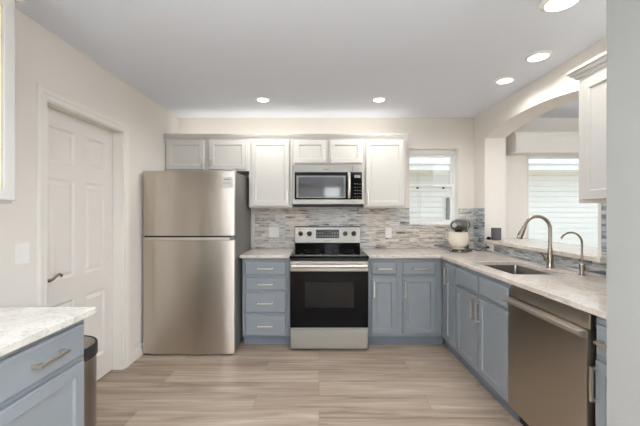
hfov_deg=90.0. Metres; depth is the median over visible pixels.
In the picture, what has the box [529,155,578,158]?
window
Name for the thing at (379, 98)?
recessed light
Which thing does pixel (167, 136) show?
crown molding
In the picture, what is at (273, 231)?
switch plate
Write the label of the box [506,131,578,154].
soffit
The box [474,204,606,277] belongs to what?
backsplash
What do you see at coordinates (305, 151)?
upper cabinet
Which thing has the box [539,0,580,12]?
recessed light
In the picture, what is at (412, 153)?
window
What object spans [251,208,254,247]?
trim
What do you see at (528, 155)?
trim
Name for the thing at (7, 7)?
upper cabinet
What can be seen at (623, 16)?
wall
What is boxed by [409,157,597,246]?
house
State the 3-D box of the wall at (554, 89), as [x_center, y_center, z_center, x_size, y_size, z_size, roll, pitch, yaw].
[1.955,0.101,2.375,0.230,2.458,2.850,0,0,0]
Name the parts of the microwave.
door glass, handle, control panel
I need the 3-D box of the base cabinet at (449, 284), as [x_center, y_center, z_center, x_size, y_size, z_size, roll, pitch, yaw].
[1.500,0.888,3.037,0.657,0.884,0.383,0,0,0]
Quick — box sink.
[485,265,548,273]
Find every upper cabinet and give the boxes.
[0,0,29,203]
[166,139,248,174]
[249,139,294,207]
[293,139,362,164]
[360,139,405,207]
[566,50,606,202]
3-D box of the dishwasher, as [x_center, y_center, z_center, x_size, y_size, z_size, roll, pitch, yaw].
[1.485,0.890,1.728,0.650,0.880,0.616,0,0,0]
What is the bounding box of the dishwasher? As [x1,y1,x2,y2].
[502,285,596,425]
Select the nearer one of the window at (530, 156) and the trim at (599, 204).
the trim at (599, 204)
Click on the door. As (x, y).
(82, 153)
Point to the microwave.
(313, 185)
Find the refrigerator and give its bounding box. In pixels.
[143,168,250,353]
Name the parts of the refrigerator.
door, freezer door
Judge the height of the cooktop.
0.025 m
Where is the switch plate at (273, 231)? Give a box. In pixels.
[269,227,278,236]
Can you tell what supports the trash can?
on the floor
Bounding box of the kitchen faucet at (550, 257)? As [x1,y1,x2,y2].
[517,215,554,268]
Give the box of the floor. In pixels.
[96,325,522,425]
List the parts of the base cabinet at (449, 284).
door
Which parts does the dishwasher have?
handle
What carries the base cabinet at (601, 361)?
on the floor
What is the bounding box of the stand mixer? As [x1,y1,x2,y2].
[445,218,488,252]
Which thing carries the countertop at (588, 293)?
on the base cabinet at (404, 294)
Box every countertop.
[0,307,95,356]
[239,248,294,257]
[360,248,606,319]
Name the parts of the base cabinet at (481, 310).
door, handle, handle, door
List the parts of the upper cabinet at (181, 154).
door, door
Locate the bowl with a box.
[445,231,468,248]
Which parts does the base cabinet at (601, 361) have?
handle, handle, door, drawer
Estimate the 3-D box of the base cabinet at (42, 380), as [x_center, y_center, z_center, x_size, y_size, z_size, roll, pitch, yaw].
[-1.318,0.888,0.897,0.700,0.884,0.995,0,0,0]
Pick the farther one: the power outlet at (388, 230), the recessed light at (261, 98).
the power outlet at (388, 230)
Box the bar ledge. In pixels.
[484,238,606,262]
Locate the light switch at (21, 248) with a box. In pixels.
[15,242,28,264]
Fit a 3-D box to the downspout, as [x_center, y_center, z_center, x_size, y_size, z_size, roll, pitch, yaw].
[2.792,-0.092,6.933,0.080,0.485,0.075,0,0,0]
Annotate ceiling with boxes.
[15,0,606,117]
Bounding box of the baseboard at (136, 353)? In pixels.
[130,344,143,363]
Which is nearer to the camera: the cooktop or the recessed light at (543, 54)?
the recessed light at (543, 54)
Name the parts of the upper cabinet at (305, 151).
door, door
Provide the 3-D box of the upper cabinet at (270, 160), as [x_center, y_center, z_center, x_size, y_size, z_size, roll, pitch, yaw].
[-0.525,-0.431,3.611,0.470,0.747,0.375,0,0,0]
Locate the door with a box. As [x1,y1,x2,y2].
[35,84,129,380]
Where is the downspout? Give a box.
[445,197,449,219]
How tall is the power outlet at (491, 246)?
0.076 m
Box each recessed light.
[256,96,269,101]
[372,96,385,101]
[494,76,515,83]
[524,50,552,61]
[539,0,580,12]
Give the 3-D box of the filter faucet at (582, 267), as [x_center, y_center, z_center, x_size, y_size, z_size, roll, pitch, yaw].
[1.698,0.270,2.135,0.178,0.292,0.044,0,0,0]
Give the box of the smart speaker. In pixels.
[491,228,500,239]
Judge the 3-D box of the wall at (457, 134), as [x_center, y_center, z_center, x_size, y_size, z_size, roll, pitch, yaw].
[1.665,0.101,3.900,7.070,2.458,0.200,0,0,0]
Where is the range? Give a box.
[289,226,368,348]
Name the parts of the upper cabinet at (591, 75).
crown, door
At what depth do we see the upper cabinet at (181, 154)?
3.47 m
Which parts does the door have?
handle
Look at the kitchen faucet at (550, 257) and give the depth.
2.40 m
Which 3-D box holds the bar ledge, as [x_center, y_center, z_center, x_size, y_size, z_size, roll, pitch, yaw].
[2.058,0.300,2.815,0.545,0.032,1.570,0,0,0]
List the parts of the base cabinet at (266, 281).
handle, handle, drawer, drawer, drawer, drawer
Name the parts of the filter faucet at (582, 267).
spout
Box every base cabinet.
[0,319,83,425]
[243,258,290,343]
[367,258,442,343]
[442,259,461,361]
[456,264,519,421]
[589,316,606,425]
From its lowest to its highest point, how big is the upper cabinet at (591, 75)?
0.783 m
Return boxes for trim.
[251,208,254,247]
[528,155,528,238]
[598,203,602,256]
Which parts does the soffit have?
molding, molding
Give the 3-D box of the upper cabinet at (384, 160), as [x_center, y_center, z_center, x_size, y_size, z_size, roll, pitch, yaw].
[0.716,-0.431,3.611,0.459,0.747,0.375,0,0,0]
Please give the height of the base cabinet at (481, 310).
0.884 m
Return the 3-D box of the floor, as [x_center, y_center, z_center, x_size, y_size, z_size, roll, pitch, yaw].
[1.615,1.370,-0.075,7.170,0.080,8.250,0,0,0]
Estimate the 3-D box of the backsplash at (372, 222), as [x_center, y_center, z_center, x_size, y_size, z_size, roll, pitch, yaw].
[0.539,0.179,3.795,2.602,0.474,0.008,0,0,0]
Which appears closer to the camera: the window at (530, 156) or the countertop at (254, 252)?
the countertop at (254, 252)
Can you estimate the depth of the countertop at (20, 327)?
1.23 m
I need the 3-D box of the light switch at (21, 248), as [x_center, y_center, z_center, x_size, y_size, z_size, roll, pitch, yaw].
[-1.665,0.225,1.800,0.010,0.122,0.082,0,0,0]
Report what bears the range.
on the floor
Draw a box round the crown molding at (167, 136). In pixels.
[164,134,409,139]
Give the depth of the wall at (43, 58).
2.04 m
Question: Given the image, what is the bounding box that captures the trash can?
[84,335,97,425]
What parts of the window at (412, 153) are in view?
sash, sash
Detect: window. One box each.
[409,150,454,223]
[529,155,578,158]
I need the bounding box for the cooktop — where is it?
[289,249,368,258]
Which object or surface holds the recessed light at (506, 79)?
in the ceiling
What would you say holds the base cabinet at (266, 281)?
on the floor
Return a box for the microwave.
[293,165,363,206]
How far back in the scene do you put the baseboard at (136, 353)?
2.90 m
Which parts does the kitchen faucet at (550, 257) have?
spout, lever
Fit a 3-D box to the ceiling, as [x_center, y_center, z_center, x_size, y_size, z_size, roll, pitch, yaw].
[1.615,-1.178,-0.075,7.170,0.100,8.250,0,0,0]
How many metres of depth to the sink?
2.73 m
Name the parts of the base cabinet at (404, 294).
drawer, door, drawer, door, handle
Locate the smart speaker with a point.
(495, 232)
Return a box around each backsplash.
[255,208,473,247]
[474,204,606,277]
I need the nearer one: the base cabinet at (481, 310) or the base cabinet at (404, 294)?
the base cabinet at (481, 310)
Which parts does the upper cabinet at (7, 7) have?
door, crown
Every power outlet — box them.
[385,227,391,237]
[487,243,493,251]
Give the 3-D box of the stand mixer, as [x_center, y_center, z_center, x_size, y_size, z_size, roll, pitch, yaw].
[1.595,0.236,3.514,0.416,0.360,0.274,0,0,-12]
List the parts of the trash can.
lid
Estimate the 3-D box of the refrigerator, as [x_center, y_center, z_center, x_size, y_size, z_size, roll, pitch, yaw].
[-1.218,0.455,3.345,0.855,1.750,0.750,0,0,0]
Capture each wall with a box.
[0,8,177,351]
[178,118,578,324]
[474,37,606,277]
[607,0,639,425]
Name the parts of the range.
vent panel, control panel, oven door, trim, handle, door glass, drawer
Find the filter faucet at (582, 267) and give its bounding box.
[560,232,587,275]
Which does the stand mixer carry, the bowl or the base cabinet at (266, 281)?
the bowl
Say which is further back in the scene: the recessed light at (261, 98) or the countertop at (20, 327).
the recessed light at (261, 98)

